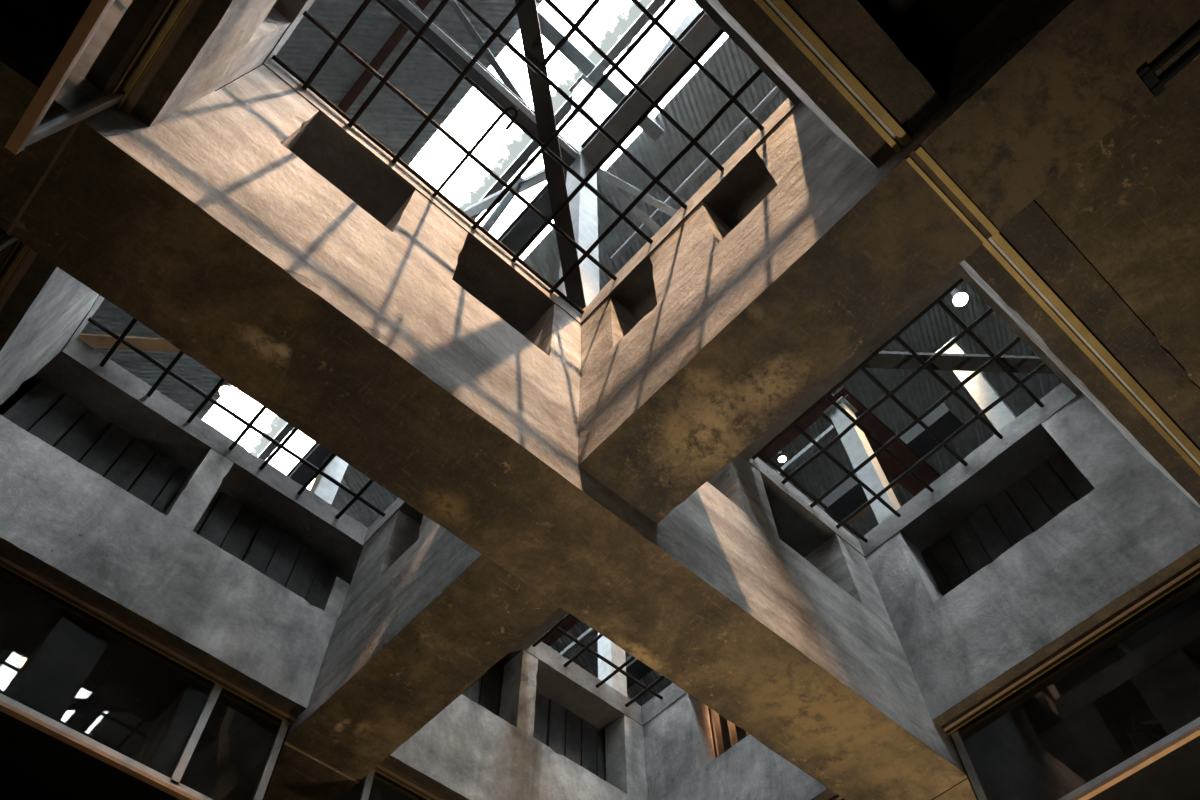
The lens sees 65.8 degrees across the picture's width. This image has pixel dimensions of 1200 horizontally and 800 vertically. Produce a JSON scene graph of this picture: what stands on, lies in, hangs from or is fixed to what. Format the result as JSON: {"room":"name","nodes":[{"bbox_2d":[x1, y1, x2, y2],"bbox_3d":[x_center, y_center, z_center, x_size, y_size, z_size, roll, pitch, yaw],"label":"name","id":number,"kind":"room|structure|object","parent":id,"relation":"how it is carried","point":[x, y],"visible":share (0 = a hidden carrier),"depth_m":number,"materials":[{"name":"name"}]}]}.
{"room":"building atrium","nodes":[
{"label":"building atrium","id":0,"kind":"room"},
{"bbox_2d":[0,711,177,799],"bbox_3d":[-4.637,0.989,4.703,5.261,0.140,3.134,38,-68,-20],"label":"window sill","id":1,"kind":"structure","parent":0,"point":[34,764],"depth_m":5.28,"materials":[{"name":"black"}]},
{"bbox_2d":[0,0,290,404],"bbox_3d":[-1.812,-1.205,3.775,0.315,1.302,3.607,38,-68,-20],"label":"wall","id":2,"kind":"structure","parent":0,"point":[224,40],"depth_m":3.52,"materials":[{"name":"grey concrete"}]},
{"bbox_2d":[0,233,38,312],"bbox_3d":[-2.504,0.012,3.326,0.072,0.665,1.593,38,-68,-20],"label":"window","id":3,"kind":"structure","parent":2,"relation":"in","point":[16,258],"depth_m":3.39,"materials":[{"name":"brown wood"}]},
{"bbox_2d":[5,0,204,154],"bbox_3d":[-1.045,-1.392,2.558,0.072,0.665,1.705,38,-68,-20],"label":"window","id":4,"kind":"structure","parent":2,"relation":"in","point":[117,48],"depth_m":2.74,"materials":[{"name":"brown wood"}]},
{"bbox_2d":[81,0,542,418],"bbox_3d":[-0.126,-9.738,8.646,6.640,0.019,44.299,38,-68,-20],"label":"corrugated roof","id":5,"kind":"structure","parent":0,"point":[422,76],"depth_m":11.77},
{"bbox_2d":[219,383,234,399],"bbox_3d":[-4.308,-0.789,11.927,0.189,2.902,0.189,38,-68,-20],"label":"lamp","id":6,"kind":"object","parent":5,"relation":"hanging from","point":[227,392],"visible":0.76,"depth_m":10.67,"materials":[{"name":"glass"}]},
{"bbox_2d":[337,0,430,112],"bbox_3d":[-1.435,-5.513,10.879,0.120,0.120,8.500,38,-68,-20],"label":"roof beam","id":7,"kind":"structure","parent":5,"relation":"attached to","point":[401,30],"depth_m":11.53,"materials":[{"name":"orange metal"}]},
{"bbox_2d":[247,0,665,462],"bbox_3d":[1.184,-5.421,11.105,2.050,0.010,21.650,38,-68,-20],"label":"sheet","id":8,"kind":"object","parent":5,"relation":"on","point":[611,36],"visible":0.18,"depth_m":12.19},
{"bbox_2d":[0,415,647,799],"bbox_3d":[-1.394,1.427,5.251,4.375,1.302,0.315,38,-68,-20],"label":"wall","id":9,"kind":"structure","parent":0,"point":[61,519],"depth_m":4.66,"materials":[{"name":"grey concrete"}]},
{"bbox_2d":[0,551,297,799],"bbox_3d":[-2.281,1.125,3.978,2.077,0.617,0.072,38,-68,-20],"label":"window","id":10,"kind":"structure","parent":9,"relation":"in","point":[73,670],"depth_m":4.10,"materials":[{"name":"black glass"}]},
{"bbox_2d":[2,379,339,609],"bbox_3d":[-2.344,0.629,5.153,1.972,0.651,0.039,38,-68,-20],"label":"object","id":11,"kind":"object","parent":9,"relation":"attached to","point":[43,395],"visible":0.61,"depth_m":5.22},
{"bbox_2d":[358,763,448,799],"bbox_3d":[-0.429,2.589,4.820,2.019,0.617,0.072,38,-68,-20],"label":"window","id":12,"kind":"structure","parent":9,"relation":"in","point":[384,782],"depth_m":4.76,"materials":[{"name":"gold metal"}]},
{"bbox_2d":[462,665,605,780],"bbox_3d":[-0.575,2.030,5.958,1.924,0.651,0.042,38,-68,-20],"label":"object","id":13,"kind":"object","parent":9,"relation":"attached to","point":[570,736],"visible":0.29,"depth_m":6.17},
{"bbox_2d":[324,577,349,618],"bbox_3d":[-4.782,5.745,9.316,18.500,13.950,0.100,38,-68,-20],"label":"wall","id":14,"kind":"structure","parent":0,"point":[336,600],"depth_m":14.91,"materials":[{"name":"grey concrete"}]},
{"bbox_2d":[339,786,360,799],"bbox_3d":[-0.452,4.298,6.604,5.211,0.140,3.134,38,-68,-20],"label":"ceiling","id":15,"kind":"structure","parent":0,"point":[353,794],"depth_m":5.39,"materials":[{"name":"black"}]},
{"bbox_2d":[52,0,1002,75],"bbox_3d":[-0.396,-3.092,2.471,5.261,0.140,4.876,38,-68,-20],"label":"ceiling","id":16,"kind":"structure","parent":0,"point":[924,32],"depth_m":3.37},
{"bbox_2d":[332,36,1061,706],"bbox_3d":[4.032,-0.540,13.841,9.780,0.019,43.681,38,-68,-20],"label":"corrugated roof","id":17,"kind":"structure","parent":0,"point":[699,100],"depth_m":13.59,"materials":[{"name":"grey metal"}]},
{"bbox_2d":[778,451,786,462],"bbox_3d":[2.185,0.010,12.452,0.105,2.902,0.105,38,-68,-20],"label":"lamp","id":18,"kind":"object","parent":17,"relation":"hanging from","point":[782,458],"visible":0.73,"depth_m":11.20,"materials":[{"name":"glass"}]},
{"bbox_2d":[778,456,785,461],"bbox_3d":[2.200,0.714,11.194,0.094,0.002,0.094,38,-68,-20],"label":"diffuser","id":19,"kind":"object","parent":18,"relation":"attached to","point":[780,458],"depth_m":11.20,"materials":[{"name":"white plastic"}]},
{"bbox_2d":[950,289,968,306],"bbox_3d":[3.958,-1.805,11.469,0.178,2.882,0.178,38,-68,-20],"label":"lamp","id":20,"kind":"object","parent":17,"relation":"hanging from","point":[960,299],"visible":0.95,"depth_m":10.22,"materials":[{"name":"glass"}]},
{"bbox_2d":[953,293,967,305],"bbox_3d":[3.973,-1.106,10.220,0.160,0.002,0.160,38,-68,-20],"label":"diffuser","id":21,"kind":"object","parent":20,"relation":"attached to","point":[959,299],"depth_m":10.22,"materials":[{"name":"white plastic"}]},
{"bbox_2d":[626,402,963,689],"bbox_3d":[2.009,2.366,12.463,0.300,0.200,6.800,38,-68,-20],"label":"roof beam","id":22,"kind":"structure","parent":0,"point":[850,495],"depth_m":11.58,"materials":[{"name":"metal"}]},
{"bbox_2d":[842,482,899,528],"bbox_3d":[3.377,1.376,11.798,0.080,0.022,1.200,38,-68,-20],"label":"metal bar","id":23,"kind":"object","parent":22,"relation":"attached to","point":[897,484],"visible":0.21,"depth_m":11.81,"materials":[{"name":"grey metal"}]},
{"bbox_2d":[643,393,1199,799],"bbox_3d":[1.626,1.515,5.337,0.314,1.302,3.606,38,-68,-20],"label":"wall","id":24,"kind":"structure","parent":0,"point":[1136,529],"depth_m":4.76,"materials":[{"name":"grey concrete"}]},
{"bbox_2d":[708,708,746,758],"bbox_3d":[0.994,2.085,6.008,0.041,0.651,1.478,38,-68,-20],"label":"screen","id":25,"kind":"object","parent":24,"relation":"attached to","point":[724,723],"visible":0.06,"depth_m":6.13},
{"bbox_2d":[829,794,845,799],"bbox_3d":[0.862,2.672,4.859,0.072,0.655,1.593,38,-68,-20],"label":"window","id":26,"kind":"structure","parent":24,"relation":"in","point":[836,797],"depth_m":4.90,"materials":[{"name":"gold metal"}]},
{"bbox_2d":[921,449,1094,595],"bbox_3d":[2.366,0.759,5.282,0.035,0.651,1.590,38,-68,-20],"label":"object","id":27,"kind":"object","parent":24,"relation":"attached to","point":[1054,492],"visible":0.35,"depth_m":5.38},
{"bbox_2d":[941,558,1199,799],"bbox_3d":[2.321,1.267,4.091,0.072,0.655,1.705,38,-68,-20],"label":"window","id":28,"kind":"structure","parent":24,"relation":"in","point":[1122,695],"depth_m":4.18,"materials":[{"name":"gold metal"}]},
{"bbox_2d":[706,0,1199,508],"bbox_3d":[1.220,-1.108,3.865,4.344,1.302,0.333,38,-68,-20],"label":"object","id":29,"kind":"structure","parent":0,"point":[1034,237],"depth_m":3.47,"materials":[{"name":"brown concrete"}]},
{"bbox_2d":[754,0,1199,475],"bbox_3d":[1.208,-0.746,3.260,4.344,0.115,0.065,38,-68,-20],"label":"track","id":30,"kind":"object","parent":29,"relation":"attached to","point":[812,49],"visible":0.9,"depth_m":3.29,"materials":[{"name":"gold metal"}]},
{"bbox_2d":[1033,56,1199,387],"bbox_3d":[4.431,-0.244,3.762,5.211,0.168,2.981,38,-68,-20],"label":"ceiling","id":31,"kind":"structure","parent":0,"point":[1129,204],"depth_m":3.39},
{"bbox_2d":[1088,735,1199,799],"bbox_3d":[3.614,1.830,5.272,2.982,0.140,1.910,38,-68,-20],"label":"ceiling","id":32,"kind":"structure","parent":0,"point":[1176,775],"depth_m":5.41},
{"bbox_3d":[-3.654,4.791,4.321,11.300,6.140,0.200,38,-68,-20],"label":"wall","id":33,"kind":"structure","parent":0,"visible":0},
{"bbox_2d":[0,338,367,595],"bbox_3d":[-4.548,0.427,5.484,5.266,0.176,3.435,38,-68,-20],"label":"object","id":34,"kind":"object","parent":33,"relation":"on","point":[110,391],"visible":0.09,"depth_m":5.34,"materials":[{"name":"concrete"}]},
{"bbox_2d":[77,333,179,352],"bbox_3d":[-1.992,-0.281,5.245,2.728,0.020,0.075,4,-61,-3],"label":"diagonal brace","id":35,"kind":"object","parent":34,"relation":"on","point":[93,340],"visible":0.02,"depth_m":5.20,"materials":[{"name":"beige wood"}]},
{"bbox_2d":[88,316,385,519],"bbox_3d":[-1.683,-0.224,5.168,2.085,0.055,1.606,38,-68,-20],"label":"grid","id":36,"kind":"object","parent":34,"relation":"attached to","point":[120,338],"visible":0.16,"depth_m":5.33,"materials":[{"name":"black metal"}]},
{"bbox_2d":[177,497,559,799],"bbox_3d":[-1.934,1.943,5.567,0.453,1.563,4.927,38,-68,-20],"label":"concrete beam","id":37,"kind":"structure","parent":33,"relation":"attached to","point":[425,614],"depth_m":4.43,"materials":[{"name":"concrete"}]},
{"bbox_2d":[310,452,348,504],"bbox_3d":[-2.772,0.599,9.825,0.320,7.178,0.320,38,-68,-20],"label":"steel column","id":38,"kind":"structure","parent":37,"relation":"on","point":[326,490],"depth_m":9.33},
{"bbox_2d":[287,166,566,485],"bbox_3d":[-3.057,0.641,9.947,0.200,0.240,8.395,38,-68,-20],"label":"roof beam","id":39,"kind":"structure","parent":38,"relation":"attached to","point":[527,222],"depth_m":8.66,"materials":[{"name":"metal"}]},
{"bbox_2d":[257,0,666,459],"bbox_3d":[1.286,-5.322,10.766,0.110,0.140,21.400,38,-68,-20],"label":"roof beam","id":40,"kind":"structure","parent":38,"relation":"on","point":[654,6],"depth_m":11.63,"materials":[{"name":"grey metal"}]},
{"bbox_2d":[512,3,663,141],"bbox_3d":[-0.117,-4.123,11.603,2.400,0.140,0.170,38,-68,-20],"label":"roof beam","id":41,"kind":"structure","parent":40,"relation":"on","point":[549,31],"depth_m":11.51,"materials":[{"name":"grey metal"}]},
{"bbox_2d":[478,641,648,793],"bbox_3d":[-0.362,3.736,7.386,5.215,0.175,3.434,38,-68,-20],"label":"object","id":42,"kind":"object","parent":33,"relation":"on","point":[572,687],"visible":0.01,"depth_m":6.35,"materials":[{"name":"concrete"}]},
{"bbox_2d":[533,614,664,706],"bbox_3d":[0.416,1.436,6.122,1.147,0.053,1.606,38,-68,-20],"label":"grid","id":43,"kind":"object","parent":42,"relation":"attached to","point":[585,647],"visible":0.17,"depth_m":6.29,"materials":[{"name":"black metal"}]},
{"bbox_2d":[598,633,626,696],"bbox_3d":[0.107,2.025,10.658,0.320,7.178,0.320,38,-68,-20],"label":"steel column","id":44,"kind":"structure","parent":42,"relation":"on","point":[607,648],"depth_m":9.37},
{"bbox_3d":[9.703,-8.194,1.692,18.500,13.950,0.100,38,-68,-20],"label":"wall","id":45,"kind":"structure","parent":0,"visible":0},
{"bbox_2d":[610,86,780,261],"bbox_3d":[4.705,-5.825,7.111,0.070,0.070,13.550,38,-68,-20],"label":"conduit","id":46,"kind":"object","parent":45,"relation":"attached to","point":[762,105],"visible":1,"depth_m":9.03,"materials":[{"name":"metal"}]},
{"bbox_3d":[-4.217,-1.855,0.596,0.200,6.140,10.300,38,-68,-20],"label":"wall","id":47,"kind":"structure","parent":0,"visible":0},
{"bbox_2d":[61,295,103,350],"bbox_3d":[-3.619,-1.749,4.278,3.283,0.175,1.522,38,-68,-20],"label":"slab","id":48,"kind":"object","parent":47,"relation":"on","point":[99,300],"visible":0.03,"depth_m":5.00,"materials":[{"name":"concrete"}]},
{"bbox_2d":[263,0,313,62],"bbox_3d":[-2.257,-3.061,3.560,3.282,0.175,1.560,38,-68,-20],"label":"slab","id":49,"kind":"object","parent":47,"relation":"on","point":[292,10],"visible":0.33,"depth_m":4.21,"materials":[{"name":"concrete"}]},
{"bbox_2d":[0,0,976,799],"bbox_3d":[-0.121,0.204,4.528,10.900,1.718,0.512,38,-68,-20],"label":"concrete beam","id":50,"kind":"structure","parent":47,"relation":"attached to","point":[258,233],"depth_m":3.74,"materials":[{"name":"concrete"}]},
{"bbox_2d":[518,607,567,649],"bbox_3d":[-0.055,1.070,5.898,0.194,0.173,1.520,38,-68,-20],"label":"slab","id":51,"kind":"object","parent":50,"relation":"attached to","point":[558,615],"visible":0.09,"depth_m":6.03,"materials":[{"name":"concrete"}]},
{"bbox_2d":[558,74,599,308],"bbox_3d":[-0.164,-2.099,8.348,0.296,7.178,0.296,38,-68,-20],"label":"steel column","id":52,"kind":"structure","parent":50,"relation":"on","point":[583,206],"depth_m":7.23,"materials":[{"name":"white metal"}]},
{"bbox_2d":[384,0,577,165],"bbox_3d":[-3.027,-4.372,7.063,7.560,0.200,0.120,38,-68,-20],"label":"roof beam","id":53,"kind":"structure","parent":52,"relation":"attached to","point":[396,5],"depth_m":7.88,"materials":[{"name":"metal"}]},
{"bbox_2d":[451,0,526,104],"bbox_3d":[-1.053,-3.318,8.972,1.214,2.114,0.070,34,-67,-18],"label":"strut","id":54,"kind":"object","parent":53,"relation":"on","point":[493,62],"visible":0.65,"depth_m":8.98,"materials":[{"name":"metal"}]},
{"bbox_2d":[399,0,579,158],"bbox_3d":[-2.988,-4.357,6.943,7.555,0.024,0.050,38,-68,-20],"label":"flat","id":55,"kind":"object","parent":53,"relation":"attached to","point":[406,3],"visible":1,"depth_m":7.83,"materials":[{"name":"grey metal"}]},
{"bbox_2d":[464,168,545,216],"bbox_3d":[-0.891,-2.133,9.441,1.550,1.485,0.090,-35,-66,17],"label":"strut","id":56,"kind":"object","parent":52,"relation":"attached to","point":[538,177],"visible":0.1,"depth_m":9.57,"materials":[{"name":"grey paint"}]},
{"bbox_2d":[482,177,522,230],"bbox_3d":[-0.949,-1.903,9.065,0.501,0.737,0.070,-39,-67,19],"label":"strut","id":57,"kind":"object","parent":56,"relation":"attached to","point":[497,212],"visible":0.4,"depth_m":9.00,"materials":[{"name":"grey paint"}]},
{"bbox_2d":[515,0,585,308],"bbox_3d":[-0.310,-1.627,4.558,0.095,0.030,2.615,-7,-61,3],"label":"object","id":58,"kind":"structure","parent":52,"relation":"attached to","point":[528,19],"depth_m":4.71,"materials":[{"name":"black paint"}]},
{"bbox_2d":[596,172,660,233],"bbox_3d":[0.404,-1.674,8.511,1.245,0.070,0.070,37,-68,-19],"label":"strut","id":59,"kind":"object","parent":52,"relation":"attached to","point":[601,181],"visible":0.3,"depth_m":8.40,"materials":[{"name":"metal"}]},
{"bbox_2d":[597,168,676,216],"bbox_3d":[0.511,-1.817,8.524,1.278,0.110,0.070,26,-64,-14],"label":"strut","id":60,"kind":"object","parent":52,"relation":"attached to","point":[607,176],"visible":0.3,"depth_m":8.43,"materials":[{"name":"metal"}]},
{"bbox_2d":[581,9,720,165],"bbox_3d":[4.216,-6.358,6.120,0.200,0.240,12.815,38,-68,-20],"label":"roof beam","id":61,"kind":"structure","parent":52,"relation":"attached to","point":[703,28],"depth_m":8.01,"materials":[{"name":"metal"}]},
{"bbox_2d":[627,3,701,97],"bbox_3d":[0.655,-3.482,9.175,1.116,2.439,0.100,-30,-65,15],"label":"strut","id":62,"kind":"object","parent":61,"relation":"on","point":[695,10],"visible":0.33,"depth_m":9.47,"materials":[{"name":"grey paint"}]},
{"bbox_2d":[740,264,960,460],"bbox_3d":[1.324,-0.256,5.173,0.193,0.173,1.601,38,-68,-20],"label":"slab","id":63,"kind":"object","parent":50,"relation":"attached to","point":[952,277],"visible":0.27,"depth_m":5.11,"materials":[{"name":"metal"}]},
{"bbox_2d":[824,396,899,522],"bbox_3d":[2.814,1.246,8.765,0.320,4.578,0.320,38,-68,-20],"label":"steel column","id":64,"kind":"structure","parent":50,"relation":"on","point":[855,442],"depth_m":9.76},
{"bbox_2d":[542,392,836,645],"bbox_3d":[0.650,1.855,11.874,0.200,0.260,6.050,38,-68,-20],"label":"roof beam","id":65,"kind":"structure","parent":64,"relation":"on","point":[817,412],"depth_m":10.98,"materials":[{"name":"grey metal"}]},
{"bbox_2d":[822,387,940,495],"bbox_3d":[4.695,1.578,11.733,5.340,0.200,0.380,38,-68,-20],"label":"roof beam","id":66,"kind":"structure","parent":64,"relation":"on","point":[875,426],"depth_m":11.11,"materials":[{"name":"orange metal"}]},
{"bbox_2d":[559,425,836,656],"bbox_3d":[0.898,2.174,12.113,0.070,0.070,5.800,38,-68,-20],"label":"roof beam","id":67,"kind":"structure","parent":66,"relation":"attached to","point":[831,430],"depth_m":11.31,"materials":[{"name":"grey metal"}]},
{"bbox_3d":[3.984,4.630,4.322,0.200,6.140,10.300,38,-68,-20],"label":"wall","id":68,"kind":"structure","parent":0,"visible":0},
{"bbox_2d":[641,683,749,755],"bbox_3d":[2.012,2.704,6.837,3.280,0.174,1.522,38,-68,-20],"label":"slab","id":69,"kind":"object","parent":68,"relation":"on","point":[653,707],"visible":0.01,"depth_m":6.49,"materials":[{"name":"concrete"}]},
{"bbox_2d":[858,382,1078,589],"bbox_3d":[3.376,1.392,6.119,3.281,0.175,1.560,38,-68,-20],"label":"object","id":70,"kind":"object","parent":68,"relation":"on","point":[996,465],"visible":0.14,"depth_m":5.53,"materials":[{"name":"concrete"}]},
{"bbox_2d":[935,336,1016,431],"bbox_3d":[3.976,0.582,8.407,0.320,4.578,0.320,38,-68,-20],"label":"steel column","id":71,"kind":"structure","parent":70,"relation":"on","point":[979,387],"depth_m":9.41,"materials":[{"name":"white metal"}]},
{"bbox_3d":[3.421,-2.016,0.598,11.300,6.140,0.200,38,-68,-20],"label":"wall","id":72,"kind":"structure","parent":0,"visible":0},
{"bbox_2d":[694,0,799,104],"bbox_3d":[0.115,-4.059,3.030,5.266,0.175,3.336,38,-68,-20],"label":"slab","id":73,"kind":"object","parent":72,"relation":"on","point":[703,4],"visible":0.25,"depth_m":4.30,"materials":[{"name":"concrete"}]},
{"bbox_2d":[271,0,763,313],"bbox_3d":[-0.299,-1.556,4.437,2.085,0.057,1.706,38,-68,-20],"label":"grid","id":74,"kind":"object","parent":73,"relation":"attached to","point":[654,20],"visible":0.94,"depth_m":4.50,"materials":[{"name":"black metal"}]},
{"bbox_2d":[578,0,1199,523],"bbox_3d":[1.707,-1.562,3.653,0.453,1.559,4.866,38,-68,-20],"label":"concrete beam","id":75,"kind":"structure","parent":72,"relation":"attached to","point":[792,257],"depth_m":3.47,"materials":[{"name":"concrete"}]},
{"bbox_2d":[1136,23,1199,96],"bbox_3d":[2.334,-1.553,2.763,0.110,0.025,1.600,38,-68,-20],"label":"conduit","id":76,"kind":"object","parent":75,"relation":"attached to","point":[1146,74],"visible":1,"depth_m":3.01,"materials":[{"name":"black metal"}]},
{"bbox_2d":[953,266,1081,395],"bbox_3d":[4.301,-0.750,4.932,5.216,0.175,3.336,38,-68,-20],"label":"slab","id":77,"kind":"object","parent":72,"relation":"on","point":[978,289],"visible":0.04,"depth_m":5.02,"materials":[{"name":"concrete"}]},
{"bbox_2d":[752,277,1046,542],"bbox_3d":[1.801,0.103,5.393,1.147,0.054,1.703,38,-68,-20],"label":"grid","id":78,"kind":"object","parent":77,"relation":"attached to","point":[941,304],"visible":0.75,"depth_m":5.37,"materials":[{"name":"black metal"}]},
{"bbox_2d":[863,351,1053,373],"bbox_3d":[1.711,-0.230,5.363,2.740,0.030,0.095,2,-61,-2],"label":"diagonal brace","id":79,"kind":"object","parent":77,"relation":"on","point":[884,359],"visible":0.29,"depth_m":5.36,"materials":[{"name":"black paint"}]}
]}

